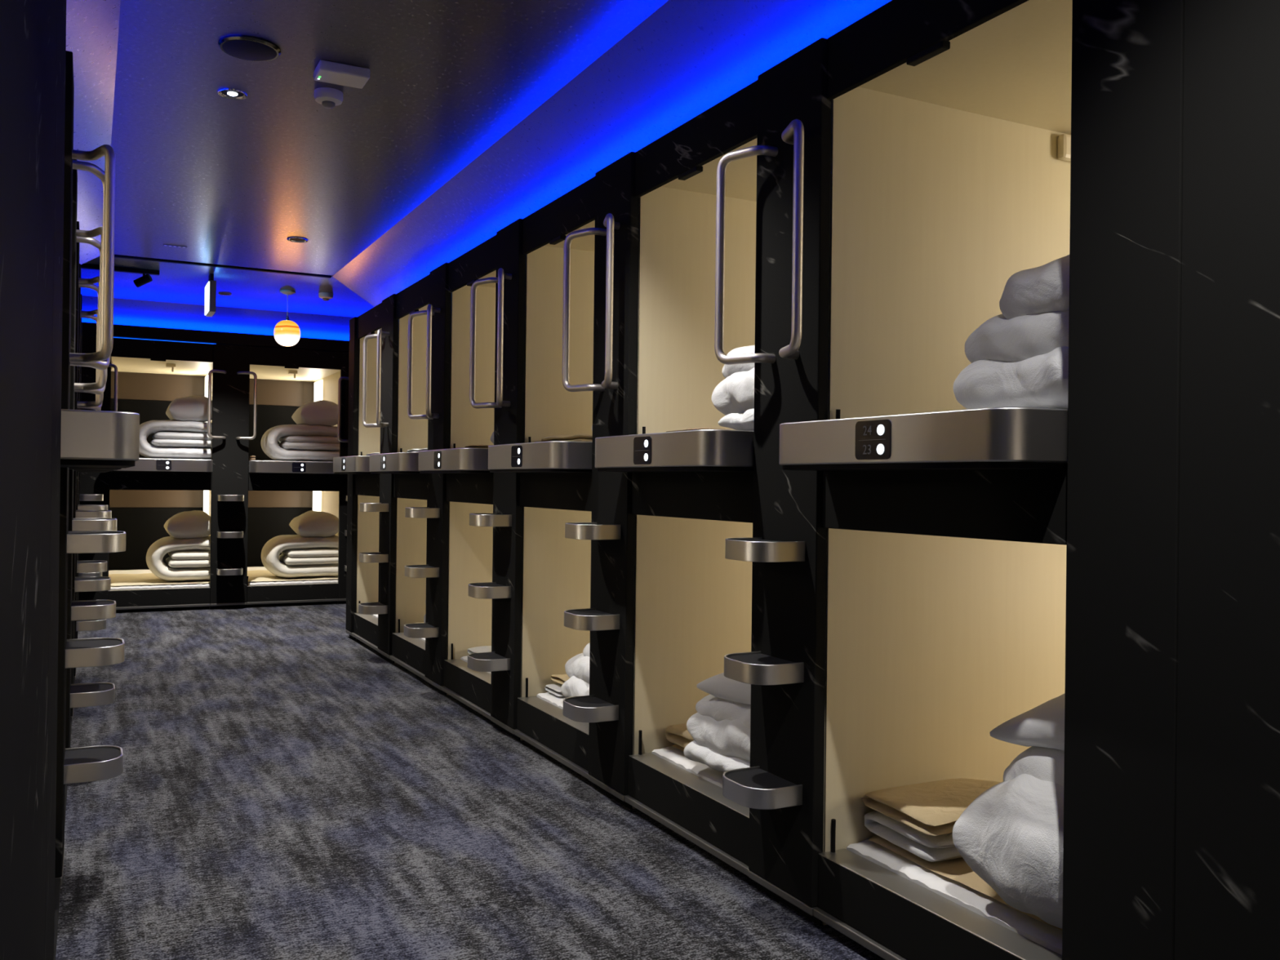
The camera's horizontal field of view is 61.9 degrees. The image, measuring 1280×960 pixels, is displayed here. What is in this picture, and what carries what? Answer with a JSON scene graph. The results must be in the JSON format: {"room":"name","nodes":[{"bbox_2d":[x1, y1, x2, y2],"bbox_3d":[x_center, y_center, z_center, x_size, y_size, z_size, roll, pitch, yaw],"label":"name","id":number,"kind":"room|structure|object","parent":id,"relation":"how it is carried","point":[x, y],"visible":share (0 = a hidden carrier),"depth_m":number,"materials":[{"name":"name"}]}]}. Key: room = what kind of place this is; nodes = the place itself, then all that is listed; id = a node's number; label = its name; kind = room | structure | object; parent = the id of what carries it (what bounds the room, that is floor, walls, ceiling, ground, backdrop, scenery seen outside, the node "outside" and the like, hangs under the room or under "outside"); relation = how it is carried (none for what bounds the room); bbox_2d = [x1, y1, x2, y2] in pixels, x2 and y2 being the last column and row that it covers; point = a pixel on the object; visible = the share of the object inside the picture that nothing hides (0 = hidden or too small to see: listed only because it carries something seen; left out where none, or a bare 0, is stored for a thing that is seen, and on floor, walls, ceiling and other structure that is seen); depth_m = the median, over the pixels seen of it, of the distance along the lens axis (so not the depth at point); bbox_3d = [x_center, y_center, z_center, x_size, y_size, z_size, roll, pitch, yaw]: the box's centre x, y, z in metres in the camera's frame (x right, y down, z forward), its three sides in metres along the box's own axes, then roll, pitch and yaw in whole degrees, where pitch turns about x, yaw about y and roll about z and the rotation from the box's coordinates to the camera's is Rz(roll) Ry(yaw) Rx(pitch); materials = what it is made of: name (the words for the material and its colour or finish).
{"room":"capsule hotel","nodes":[
{"label":"capsule hotel","id":0,"kind":"room"},
{"bbox_2d":[0,0,57,959],"bbox_3d":[0.074,-0.006,-0.299,0.037,2.313,4.400,1,0,-27],"label":"wall","id":1,"kind":"structure","parent":0,"point":[28,28],"depth_m":0.98,"materials":[{"name":"black stone"}]},
{"bbox_2d":[111,398,292,406],"bbox_3d":[-5.040,-0.232,11.521,6.800,2.700,0.100,1,0,-27],"label":"wall","id":2,"kind":"structure","parent":0,"point":[111,398],"depth_m":11.46,"materials":[{"name":"black paint"}]},
{"bbox_2d":[355,377,359,594],"bbox_3d":[-1.221,-0.001,8.271,1.980,2.313,0.020,1,0,-27],"label":"wall","id":3,"kind":"structure","parent":0,"point":[358,377],"depth_m":7.82,"materials":[{"name":"black stone"}]},
{"bbox_2d":[55,600,884,959],"bbox_3d":[-1.595,1.168,4.808,6.800,0.050,15.200,1,0,-27],"label":"floor","id":4,"kind":"structure","parent":0,"point":[286,788],"depth_m":3.48,"materials":[{"name":"carpet"}]},
{"bbox_2d":[44,0,66,959],"bbox_3d":[-1.076,-0.015,1.935,0.035,2.313,0.619,1,0,-27],"label":"end panel","id":5,"kind":"object","parent":4,"relation":"on","point":[61,4],"visible":0.33,"depth_m":1.90,"materials":[{"name":"black stone"}]},
{"bbox_2d":[76,293,82,639],"bbox_3d":[-3.645,-0.033,6.914,0.035,2.313,0.208,1,0,-27],"label":"end panel","id":6,"kind":"object","parent":4,"relation":"on","point":[81,294],"visible":0.11,"depth_m":6.83,"materials":[{"name":"black stone"}]},
{"bbox_2d":[54,50,125,884],"bbox_3d":[-1.586,-0.018,3.086,0.185,2.313,0.400,1,0,-27],"label":"post","id":7,"kind":"object","parent":4,"relation":"on","point":[99,762],"visible":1,"depth_m":2.94,"materials":[{"name":"black metal"}]},
{"bbox_2d":[65,159,116,748],"bbox_3d":[-2.090,-0.021,4.062,0.185,2.313,0.400,1,0,-27],"label":"post","id":8,"kind":"object","parent":4,"relation":"on","point":[91,694],"visible":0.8,"depth_m":3.96,"materials":[{"name":"black"}]},
{"bbox_2d":[70,221,111,720],"bbox_3d":[-2.593,-0.025,5.038,0.185,2.313,0.400,1,0,-27],"label":"post","id":9,"kind":"object","parent":4,"relation":"on","point":[82,584],"visible":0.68,"depth_m":4.94,"materials":[{"name":"black"}]},
{"bbox_2d":[74,263,107,679],"bbox_3d":[-3.096,-0.029,6.014,0.185,2.313,0.400,1,0,-27],"label":"post","id":10,"kind":"object","parent":4,"relation":"on","point":[93,566],"visible":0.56,"depth_m":5.92,"materials":[{"name":"black"}]},
{"bbox_2d":[74,471,109,682],"bbox_3d":[-3.751,-0.038,5.126,2.171,2.313,0.940,1,0,-27],"label":"bunk","id":11,"kind":"object","parent":4,"relation":"on","point":[77,471],"visible":0.02,"depth_m":5.26,"materials":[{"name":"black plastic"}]},
{"bbox_2d":[70,469,114,741],"bbox_3d":[-3.248,-0.035,4.150,2.171,2.313,0.940,1,0,-27],"label":"bunk","id":12,"kind":"object","parent":4,"relation":"on","point":[73,469],"visible":0.04,"depth_m":4.51,"materials":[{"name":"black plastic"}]},
{"bbox_2d":[78,471,106,472],"bbox_3d":[-4.255,-0.042,6.101,2.171,2.313,0.940,1,0,-27],"label":"bunk","id":13,"kind":"object","parent":4,"relation":"on","point":[78,472],"visible":0.02,"depth_m":6.34,"materials":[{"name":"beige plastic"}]},
{"bbox_2d":[64,467,121,824],"bbox_3d":[-2.744,-0.031,3.174,2.171,2.313,0.940,1,0,-27],"label":"bunk","id":14,"kind":"object","parent":4,"relation":"on","point":[88,468],"visible":0.03,"depth_m":3.50,"materials":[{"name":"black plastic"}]},
{"bbox_2d":[53,408,139,959],"bbox_3d":[-2.241,-0.028,2.198,2.171,2.313,0.940,1,0,-27],"label":"bunk","id":15,"kind":"object","parent":4,"relation":"on","point":[88,438],"visible":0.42,"depth_m":2.26,"materials":[{"name":"silver metal"}]},
{"bbox_2d":[78,335,117,600],"bbox_3d":[-4.542,-0.039,8.813,0.400,2.313,0.185,1,0,-27],"label":"post","id":16,"kind":"object","parent":4,"relation":"on","point":[94,486],"visible":0.19,"depth_m":8.87,"materials":[{"name":"black"}]},
{"bbox_2d":[107,337,216,613],"bbox_3d":[-4.473,-0.042,9.961,0.983,2.326,2.171,1,0,-27],"label":"bunk","id":17,"kind":"object","parent":4,"relation":"on","point":[144,495],"depth_m":10.57,"materials":[{"name":"beige plastic"}]},
{"bbox_2d":[108,569,209,589],"bbox_3d":[-4.512,0.931,10.056,0.901,0.043,1.850,1,0,-27],"label":"mattress","id":18,"kind":"object","parent":17,"relation":"on","point":[115,571],"visible":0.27,"depth_m":9.32,"materials":[{"name":"white fabric"}]},
{"bbox_2d":[108,573,209,586],"bbox_3d":[-4.387,0.899,9.801,0.858,0.017,1.202,1,0,-27],"label":"blanket","id":19,"kind":"object","parent":18,"relation":"on","point":[146,579],"visible":0.64,"depth_m":9.50,"materials":[{"name":"beige fabric"}]},
{"bbox_2d":[146,535,210,581],"bbox_3d":[-4.126,0.696,9.600,0.568,0.398,0.560,1,0,-27],"label":"duvet","id":20,"kind":"object","parent":19,"relation":"on","point":[188,559],"visible":0.84,"depth_m":9.39,"materials":[{"name":"beige fabric"}]},
{"bbox_2d":[164,510,210,538],"bbox_3d":[-4.039,0.396,9.585,0.400,0.243,0.500,1,0,-27],"label":"pillow","id":21,"kind":"object","parent":20,"relation":"on","point":[194,523],"visible":0.88,"depth_m":9.40,"materials":[{"name":"beige fabric"}]},
{"bbox_2d":[138,457,200,459],"bbox_3d":[-4.486,-0.166,10.034,0.901,0.048,1.850,1,0,-27],"label":"mattress","id":22,"kind":"object","parent":17,"relation":"on","point":[139,458],"visible":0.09,"depth_m":9.26,"materials":[{"name":"white fabric"}]},
{"bbox_2d":[139,419,212,459],"bbox_3d":[-4.142,-0.362,9.522,0.691,0.347,0.559,1,0,-27],"label":"duvet","id":23,"kind":"object","parent":22,"relation":"on","point":[172,438],"visible":0.87,"depth_m":9.30,"materials":[{"name":"white fabric"}]},
{"bbox_2d":[165,395,212,422],"bbox_3d":[-3.999,-0.638,9.535,0.400,0.239,0.500,1,0,-27],"label":"pillow","id":24,"kind":"object","parent":23,"relation":"on","point":[193,407],"visible":0.77,"depth_m":9.34,"materials":[{"name":"white fabric"}]},
{"bbox_2d":[81,321,349,351],"bbox_3d":[-3.815,-1.249,9.281,6.300,0.098,0.035,1,0,-27],"label":"trim","id":25,"kind":"structure","parent":17,"relation":"attached to","point":[87,328],"depth_m":9.31,"materials":[{"name":"black paint"}]},
{"bbox_2d":[207,343,257,608],"bbox_3d":[-3.566,-0.026,9.316,0.400,2.313,0.185,1,0,-27],"label":"post","id":26,"kind":"object","parent":4,"relation":"on","point":[231,372],"visible":1,"depth_m":9.36,"materials":[{"name":"black"}]},
{"bbox_2d":[246,346,341,607],"bbox_3d":[-3.478,-0.023,10.475,0.940,2.313,2.171,1,0,-27],"label":"bunk","id":27,"kind":"object","parent":4,"relation":"on","point":[279,492],"visible":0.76,"depth_m":10.75,"materials":[{"name":"beige plastic"}]},
{"bbox_2d":[247,566,337,585],"bbox_3d":[-3.536,0.943,10.560,0.901,0.043,1.850,1,0,-27],"label":"mattress","id":28,"kind":"object","parent":27,"relation":"on","point":[251,568],"visible":0.26,"depth_m":9.78,"materials":[{"name":"white fabric"}]},
{"bbox_2d":[247,569,337,582],"bbox_3d":[-3.411,0.912,10.304,0.858,0.017,1.204,1,0,-27],"label":"blanket","id":29,"kind":"object","parent":28,"relation":"on","point":[257,575],"visible":0.54,"depth_m":9.95,"materials":[{"name":"beige fabric"}]},
{"bbox_2d":[261,534,338,577],"bbox_3d":[-3.204,0.708,10.076,0.685,0.396,0.555,1,0,-27],"label":"duvet","id":30,"kind":"object","parent":29,"relation":"on","point":[300,556],"visible":0.98,"depth_m":9.87,"materials":[{"name":"beige fabric"}]},
{"bbox_2d":[288,510,338,537],"bbox_3d":[-3.063,0.411,10.089,0.401,0.241,0.500,1,0,-27],"label":"pillow","id":31,"kind":"object","parent":30,"relation":"on","point":[312,523],"visible":0.98,"depth_m":9.92,"materials":[{"name":"beige fabric"}]},
{"bbox_2d":[263,460,329,462],"bbox_3d":[-3.510,-0.153,10.537,0.901,0.048,1.850,1,0,-27],"label":"mattress","id":32,"kind":"object","parent":27,"relation":"on","point":[264,460],"visible":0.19,"depth_m":9.69,"materials":[{"name":"white fabric"}]},
{"bbox_2d":[249,455,255,460],"bbox_3d":[-3.518,-0.200,9.648,0.067,0.040,0.201,1,0,-27],"label":"folded towel","id":33,"kind":"object","parent":32,"relation":"on","point":[251,457],"visible":0.69,"depth_m":9.57,"materials":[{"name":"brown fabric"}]},
{"bbox_2d":[260,423,339,462],"bbox_3d":[-3.172,-0.350,10.021,0.704,0.348,0.560,1,0,-27],"label":"duvet","id":34,"kind":"object","parent":32,"relation":"on","point":[298,442],"visible":0.93,"depth_m":9.80,"materials":[{"name":"white fabric"}]},
{"bbox_2d":[291,400,337,426],"bbox_3d":[-3.023,-0.626,10.038,0.400,0.242,0.500,1,0,-27],"label":"pillow","id":35,"kind":"object","parent":34,"relation":"on","point":[322,412],"visible":0.91,"depth_m":9.86,"materials":[{"name":"white fabric"}]},
{"bbox_2d":[337,352,349,604],"bbox_3d":[-2.590,-0.014,9.820,0.400,2.313,0.185,1,0,-27],"label":"post","id":36,"kind":"object","parent":4,"relation":"on","point":[343,382],"visible":0.27,"depth_m":9.81,"materials":[{"name":"black wood"}]},
{"bbox_2d":[345,316,359,639],"bbox_3d":[-2.083,-0.013,7.738,0.035,2.313,0.175,1,0,-27],"label":"end panel","id":37,"kind":"object","parent":4,"relation":"on","point":[353,364],"visible":0.88,"depth_m":7.67,"materials":[{"name":"black wood"}]},
{"bbox_2d":[333,302,399,650],"bbox_3d":[-1.020,0.000,7.672,2.171,2.313,0.940,1,0,-27],"label":"bunk","id":38,"kind":"object","parent":4,"relation":"on","point":[366,483],"visible":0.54,"depth_m":7.68,"materials":[{"name":"beige plastic"}]},
{"bbox_3d":[-0.957,-0.130,7.706,1.850,0.048,0.901,1,0,-27],"label":"mattress","id":39,"kind":"object","parent":38,"relation":"on","visible":0},
{"bbox_2d":[365,452,380,456],"bbox_3d":[-1.743,-0.180,7.563,0.303,0.030,0.402,1,0,-27],"label":"folded towel","id":40,"kind":"object","parent":39,"relation":"on","point":[367,455],"visible":0.13,"depth_m":7.53,"materials":[{"name":"white fabric"}]},
{"bbox_2d":[358,293,398,663],"bbox_3d":[-1.675,-0.010,6.784,0.185,2.313,0.400,1,0,-27],"label":"post","id":41,"kind":"object","parent":4,"relation":"on","point":[387,363],"visible":1,"depth_m":6.73,"materials":[{"name":"black"}]},
{"bbox_2d":[368,274,451,679],"bbox_3d":[-0.517,0.003,6.696,2.171,2.313,0.940,1,0,-27],"label":"bunk","id":42,"kind":"object","parent":4,"relation":"on","point":[410,485],"visible":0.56,"depth_m":6.71,"materials":[{"name":"beige plastic"}]},
{"bbox_3d":[-0.453,-0.126,6.730,1.850,0.048,0.901,1,0,-27],"label":"mattress","id":43,"kind":"object","parent":42,"relation":"on","visible":0},
{"bbox_2d":[406,448,427,453],"bbox_3d":[-1.239,-0.180,6.588,0.306,0.036,0.402,1,0,-27],"label":"folded towel","id":44,"kind":"object","parent":43,"relation":"on","point":[415,451],"visible":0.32,"depth_m":6.51,"materials":[{"name":"white fabric"}]},
{"bbox_2d":[404,262,451,695],"bbox_3d":[-1.171,-0.007,5.808,0.185,2.313,0.400,1,0,-27],"label":"post","id":45,"kind":"object","parent":4,"relation":"on","point":[438,312],"visible":0.99,"depth_m":5.75,"materials":[{"name":"black wood"}]},
{"bbox_2d":[417,235,525,719],"bbox_3d":[-0.013,0.007,5.721,2.171,2.313,0.940,1,0,-27],"label":"bunk","id":46,"kind":"object","parent":4,"relation":"on","point":[469,480],"visible":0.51,"depth_m":5.74,"materials":[{"name":"beige plastic"}]},
{"bbox_2d":[460,656,491,674],"bbox_3d":[0.063,0.974,5.765,1.850,0.043,0.901,1,0,-27],"label":"mattress","id":47,"kind":"object","parent":46,"relation":"on","point":[463,658],"visible":0.02,"depth_m":5.68,"materials":[{"name":"white fabric"}]},
{"bbox_2d":[467,645,491,653],"bbox_3d":[-0.664,0.917,5.663,0.402,0.050,0.391,1,0,-27],"label":"folded towel","id":48,"kind":"object","parent":47,"relation":"on","point":[484,648],"visible":0.16,"depth_m":5.68,"materials":[{"name":"white fabric"}]},
{"bbox_3d":[0.050,-0.123,5.754,1.850,0.048,0.901,1,0,-27],"label":"mattress","id":49,"kind":"object","parent":46,"relation":"on","visible":0},
{"bbox_2d":[464,444,493,448],"bbox_3d":[-0.757,-0.174,5.651,0.305,0.032,0.172,1,0,-27],"label":"folded towel","id":50,"kind":"object","parent":49,"relation":"on","point":[470,446],"visible":0.36,"depth_m":5.55,"materials":[{"name":"beige fabric"}]},
{"bbox_2d":[490,431,493,444],"bbox_3d":[-0.430,-0.254,5.347,0.512,0.197,0.564,1,0,-27],"label":"duvet","id":51,"kind":"object","parent":49,"relation":"on","point":[492,434],"visible":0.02,"depth_m":5.42,"materials":[{"name":"white fabric"}]},
{"bbox_2d":[467,218,525,740],"bbox_3d":[-0.668,-0.003,4.832,0.185,2.313,0.400,1,0,-27],"label":"post","id":52,"kind":"object","parent":4,"relation":"on","point":[504,661],"visible":1,"depth_m":4.79,"materials":[{"name":"black wood"}]},
{"bbox_2d":[488,176,595,778],"bbox_3d":[0.490,0.010,4.745,2.171,2.313,0.940,1,0,-27],"label":"bunk","id":53,"kind":"object","parent":4,"relation":"on","point":[556,476],"visible":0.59,"depth_m":4.77,"materials":[{"name":"beige plastic"}]},
{"bbox_2d":[536,692,565,709],"bbox_3d":[0.566,0.978,4.789,1.850,0.043,0.901,1,0,-27],"label":"mattress","id":54,"kind":"object","parent":53,"relation":"on","point":[557,701],"visible":0.03,"depth_m":4.64,"materials":[{"name":"white fabric"}]},
{"bbox_2d":[544,683,564,697],"bbox_3d":[-0.275,0.925,4.756,0.262,0.039,0.172,1,0,-27],"label":"folded towel","id":55,"kind":"object","parent":54,"relation":"on","point":[555,689],"visible":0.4,"depth_m":4.71,"materials":[{"name":"white fabric"}]},
{"bbox_2d":[550,674,569,684],"bbox_3d":[-0.258,0.882,4.769,0.242,0.042,0.170,1,0,-27],"label":"folded towel","id":56,"kind":"object","parent":55,"relation":"on","point":[559,678],"visible":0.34,"depth_m":4.72,"materials":[{"name":"beige fabric"}]},
{"bbox_2d":[560,642,590,697],"bbox_3d":[0.015,0.790,4.395,0.519,0.312,0.654,1,0,-27],"label":"duvet","id":57,"kind":"object","parent":54,"relation":"on","point":[577,668],"visible":0.06,"depth_m":4.44,"materials":[{"name":"white fabric"}]},
{"bbox_3d":[0.554,-0.119,4.779,1.850,0.048,0.901,1,0,-27],"label":"mattress","id":58,"kind":"object","parent":53,"relation":"on","visible":0},
{"bbox_2d":[541,434,592,441],"bbox_3d":[-0.213,-0.176,4.642,0.302,0.044,0.410,1,0,-27],"label":"folded towel","id":59,"kind":"object","parent":58,"relation":"on","point":[577,437],"visible":0.37,"depth_m":4.50,"materials":[{"name":"beige fabric"}]},
{"bbox_2d":[562,151,639,808],"bbox_3d":[-0.165,0.001,3.857,0.185,2.313,0.400,1,0,-27],"label":"post","id":60,"kind":"object","parent":4,"relation":"on","point":[608,708],"visible":0.99,"depth_m":3.82,"materials":[{"name":"black wood"}]},
{"bbox_2d":[595,80,757,876],"bbox_3d":[0.994,0.014,3.769,2.171,2.313,0.940,1,0,-27],"label":"bunk","id":61,"kind":"object","parent":4,"relation":"on","point":[692,491],"visible":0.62,"depth_m":3.80,"materials":[{"name":"beige plastic"}]},
{"bbox_2d":[644,453,648,461],"bbox_3d":[0.019,-0.070,3.295,0.002,0.023,0.023,1,0,-27],"label":"indicator light","id":62,"kind":"object","parent":61,"relation":"attached to","point":[646,455],"depth_m":3.29,"materials":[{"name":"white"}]},
{"bbox_2d":[644,440,648,447],"bbox_3d":[0.019,-0.113,3.295,0.002,0.023,0.023,1,0,-27],"label":"indicator light","id":63,"kind":"object","parent":61,"relation":"on","point":[646,442],"depth_m":3.29,"materials":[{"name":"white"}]},
{"bbox_2d":[651,746,724,787],"bbox_3d":[1.069,0.981,3.813,1.850,0.043,0.901,1,0,-27],"label":"mattress","id":64,"kind":"object","parent":61,"relation":"on","point":[672,754],"visible":0.09,"depth_m":3.59,"materials":[{"name":"white fabric"}]},
{"bbox_2d":[671,743,684,751],"bbox_3d":[0.833,0.947,3.698,1.205,0.016,0.860,1,0,-27],"label":"blanket","id":65,"kind":"object","parent":64,"relation":"on","point":[675,745],"visible":0.02,"depth_m":3.75,"materials":[{"name":"beige fabric"}]},
{"bbox_2d":[665,723,693,747],"bbox_3d":[0.261,0.895,3.784,0.303,0.076,0.202,1,0,-27],"label":"folded towel","id":66,"kind":"object","parent":65,"relation":"on","point":[678,734],"visible":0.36,"depth_m":3.73,"materials":[{"name":"beige fabric"}]},
{"bbox_2d":[684,693,751,772],"bbox_3d":[0.512,0.810,3.396,0.564,0.248,0.622,1,0,-27],"label":"duvet","id":67,"kind":"object","parent":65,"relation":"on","point":[720,729],"visible":0.23,"depth_m":3.36,"materials":[{"name":"white fabric"}]},
{"bbox_2d":[697,672,751,704],"bbox_3d":[0.522,0.645,3.413,0.520,0.130,0.459,1,0,-27],"label":"pillow","id":68,"kind":"object","parent":67,"relation":"on","point":[719,686],"visible":0.14,"depth_m":3.38,"materials":[{"name":"white fabric"}]},
{"bbox_3d":[1.057,-0.116,3.803,1.850,0.048,0.901,1,0,-27],"label":"mattress","id":69,"kind":"object","parent":61,"relation":"on","visible":0},
{"bbox_2d":[666,427,732,431],"bbox_3d":[0.260,-0.165,3.744,0.301,0.028,0.202,1,0,-27],"label":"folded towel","id":70,"kind":"object","parent":69,"relation":"on","point":[691,428],"visible":0.19,"depth_m":3.62,"materials":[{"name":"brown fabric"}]},
{"bbox_2d":[711,345,755,431],"bbox_3d":[0.562,-0.300,3.385,0.529,0.302,0.565,1,0,-27],"label":"duvet","id":71,"kind":"object","parent":69,"relation":"on","point":[733,397],"visible":0.22,"depth_m":3.37,"materials":[{"name":"white fabric"}]},
{"bbox_2d":[714,37,831,925],"bbox_3d":[0.339,0.004,2.881,0.185,2.313,0.400,1,0,-27],"label":"post","id":72,"kind":"object","parent":4,"relation":"on","point":[782,788],"visible":1,"depth_m":2.86,"materials":[{"name":"black wood"}]},
{"bbox_2d":[779,0,1072,959],"bbox_3d":[1.497,0.018,2.793,2.171,2.313,0.940,1,0,-27],"label":"bunk","id":73,"kind":"object","parent":4,"relation":"on","point":[945,521],"visible":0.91,"depth_m":2.85,"materials":[{"name":"beige plastic"}]},
{"bbox_2d":[876,444,884,454],"bbox_3d":[0.522,-0.067,2.319,0.002,0.023,0.023,1,0,-27],"label":"indicator light","id":74,"kind":"object","parent":73,"relation":"attached to","point":[880,447],"depth_m":2.32,"materials":[{"name":"white plastic"}]},
{"bbox_2d":[876,424,884,435],"bbox_3d":[0.523,-0.109,2.319,0.002,0.023,0.023,1,0,-27],"label":"indicator light","id":75,"kind":"object","parent":73,"relation":"on","point":[880,428],"depth_m":2.32,"materials":[{"name":"white plastic"}]},
{"bbox_2d":[846,838,1062,955],"bbox_3d":[1.573,0.985,2.837,1.850,0.043,0.901,1,0,-27],"label":"mattress","id":76,"kind":"object","parent":73,"relation":"on","point":[1048,936],"visible":0.16,"depth_m":2.46,"materials":[{"name":"white fabric"}]},
{"bbox_2d":[868,835,1062,930],"bbox_3d":[1.318,0.950,2.713,1.202,0.016,0.858,1,0,-27],"label":"blanket","id":77,"kind":"object","parent":76,"relation":"on","point":[957,869],"visible":0.16,"depth_m":2.58,"materials":[{"name":"beige fabric"}]},
{"bbox_2d":[864,811,961,862],"bbox_3d":[0.791,0.900,2.772,0.324,0.070,0.282,1,0,-24],"label":"folded towel","id":78,"kind":"object","parent":77,"relation":"on","point":[931,848],"visible":0.41,"depth_m":2.65,"materials":[{"name":"white fabric"}]},
{"bbox_2d":[861,777,1000,835],"bbox_3d":[0.805,0.825,2.773,0.362,0.085,0.302,1,0,-23],"label":"folded towel","id":79,"kind":"object","parent":78,"relation":"on","point":[933,808],"visible":0.65,"depth_m":2.73,"materials":[{"name":"beige fabric"}]},
{"bbox_2d":[952,746,1064,928],"bbox_3d":[1.074,0.747,2.368,0.650,0.377,0.478,1,0,-27],"label":"duvet","id":80,"kind":"object","parent":77,"relation":"on","point":[1011,835],"visible":0.26,"depth_m":2.28,"materials":[{"name":"white fabric"}]},
{"bbox_2d":[989,693,1065,751],"bbox_3d":[1.146,0.517,2.381,0.603,0.174,0.393,1,0,-28],"label":"pillow","id":81,"kind":"object","parent":80,"relation":"on","point":[1043,725],"visible":0.21,"depth_m":2.34,"materials":[{"name":"white fabric"}]},
{"bbox_3d":[1.560,-0.112,2.827,1.850,0.048,0.901,1,0,-27],"label":"mattress","id":82,"kind":"object","parent":73,"relation":"on","visible":0},
{"bbox_2d":[953,255,1069,409],"bbox_3d":[1.101,-0.319,2.406,0.618,0.348,0.525,1,0,-27],"label":"duvet","id":83,"kind":"object","parent":82,"relation":"on","point":[1018,357],"visible":0.21,"depth_m":2.33,"materials":[{"name":"white fabric"}]},
{"bbox_2d":[1062,0,1184,959],"bbox_3d":[0.894,0.008,1.968,0.035,2.313,0.237,1,0,-27],"label":"end panel","id":84,"kind":"object","parent":4,"relation":"on","point":[1127,89],"visible":0.83,"depth_m":1.95,"materials":[{"name":"black stone"}]},
{"bbox_2d":[66,0,891,352],"bbox_3d":[-1.031,-1.361,3.778,6.800,0.345,12.870,1,0,-27],"label":"ceiling","id":85,"kind":"structure","parent":0,"point":[470,117],"depth_m":4.28,"materials":[{"name":"paint"}]},
{"bbox_2d":[80,263,159,287],"bbox_3d":[-3.749,-1.431,7.456,0.720,0.130,0.091,1,0,-27],"label":"track spotlight","id":86,"kind":"object","parent":85,"relation":"attached to","point":[144,279],"visible":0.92,"depth_m":7.55,"materials":[{"name":"black paint"}]},
{"bbox_2d":[162,244,186,248],"bbox_3d":[-2.958,-1.487,6.795,0.140,0.004,0.040,1,0,-27],"label":"ceiling vent","id":87,"kind":"object","parent":85,"relation":"in","point":[166,245],"visible":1,"depth_m":6.79,"materials":[{"name":"grey metal"}]},
{"bbox_2d":[204,273,216,316],"bbox_3d":[-3.118,-1.346,7.753,0.052,0.285,0.280,1,0,-27],"label":"exit sign","id":88,"kind":"object","parent":85,"relation":"hanging from","point":[211,287],"visible":1,"depth_m":7.64,"materials":[{"name":"black paint"}]},
{"bbox_2d":[114,254,331,278],"bbox_3d":[-2.900,-1.514,7.428,1.481,0.061,0.096,1,0,-27],"label":"trim","id":89,"kind":"structure","parent":85,"relation":"attached to","point":[115,255],"depth_m":7.44,"materials":[{"name":"black paint"}]},
{"bbox_2d":[218,292,231,295],"bbox_3d":[-3.315,-1.485,8.535,0.100,0.007,0.100,1,0,-27],"label":"recessed light","id":90,"kind":"object","parent":85,"relation":"in","point":[220,293],"visible":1,"depth_m":8.54,"materials":[{"name":"grey plastic"}]},
{"bbox_2d":[217,88,248,99],"bbox_3d":[-1.558,-1.475,4.084,0.110,0.008,0.110,1,0,-27],"label":"recessed light","id":91,"kind":"object","parent":85,"relation":"in","point":[228,93],"visible":1,"depth_m":4.08,"materials":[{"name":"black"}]},
{"bbox_2d":[217,35,280,61],"bbox_3d":[-1.332,-1.468,3.645,0.202,0.019,0.202,1,0,-27],"label":"ceiling speaker","id":92,"kind":"object","parent":85,"relation":"attached to","point":[246,47],"visible":1,"depth_m":3.62,"materials":[{"name":"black metal"}]},
{"bbox_2d":[273,289,300,346],"bbox_3d":[-2.770,-1.267,8.392,0.200,0.431,0.200,1,0,-27],"label":"pendant lamp","id":93,"kind":"object","parent":85,"relation":"hanging from","point":[286,332],"visible":1,"depth_m":8.33,"materials":[{"name":"white glass"}]},
{"bbox_2d":[286,236,307,242],"bbox_3d":[-2.105,-1.476,6.567,0.124,0.007,0.124,1,0,-27],"label":"recessed light","id":94,"kind":"object","parent":85,"relation":"in","point":[294,239],"visible":1,"depth_m":6.57,"materials":[{"name":"white"}]},
{"bbox_2d":[318,292,333,301],"bbox_3d":[-2.492,-1.450,8.476,0.110,0.058,0.110,1,0,-27],"label":"smoke detector","id":95,"kind":"object","parent":85,"relation":"attached to","point":[325,296],"visible":1,"depth_m":8.44,"materials":[{"name":"white plastic"}]},
{"bbox_2d":[314,87,342,108],"bbox_3d":[-1.185,-1.445,4.064,0.106,0.058,0.106,1,0,-27],"label":"smoke detector","id":96,"kind":"object","parent":85,"relation":"attached to","point":[328,97],"visible":1,"depth_m":4.03,"materials":[{"name":"white plastic"}]},
{"bbox_2d":[313,59,369,88],"bbox_3d":[-1.071,-1.455,3.836,0.176,0.037,0.124,1,0,-27],"label":"ceiling box","id":97,"kind":"object","parent":85,"relation":"attached to","point":[329,72],"visible":1,"depth_m":3.80,"materials":[{"name":"white plastic"}]},
{"bbox_2d":[1174,0,1279,959],"bbox_3d":[1.803,0.015,0.208,0.037,2.313,3.716,1,0,-27],"label":"wall","id":98,"kind":"structure","parent":0,"point":[1228,830],"depth_m":1.77,"materials":[{"name":"black stone"}]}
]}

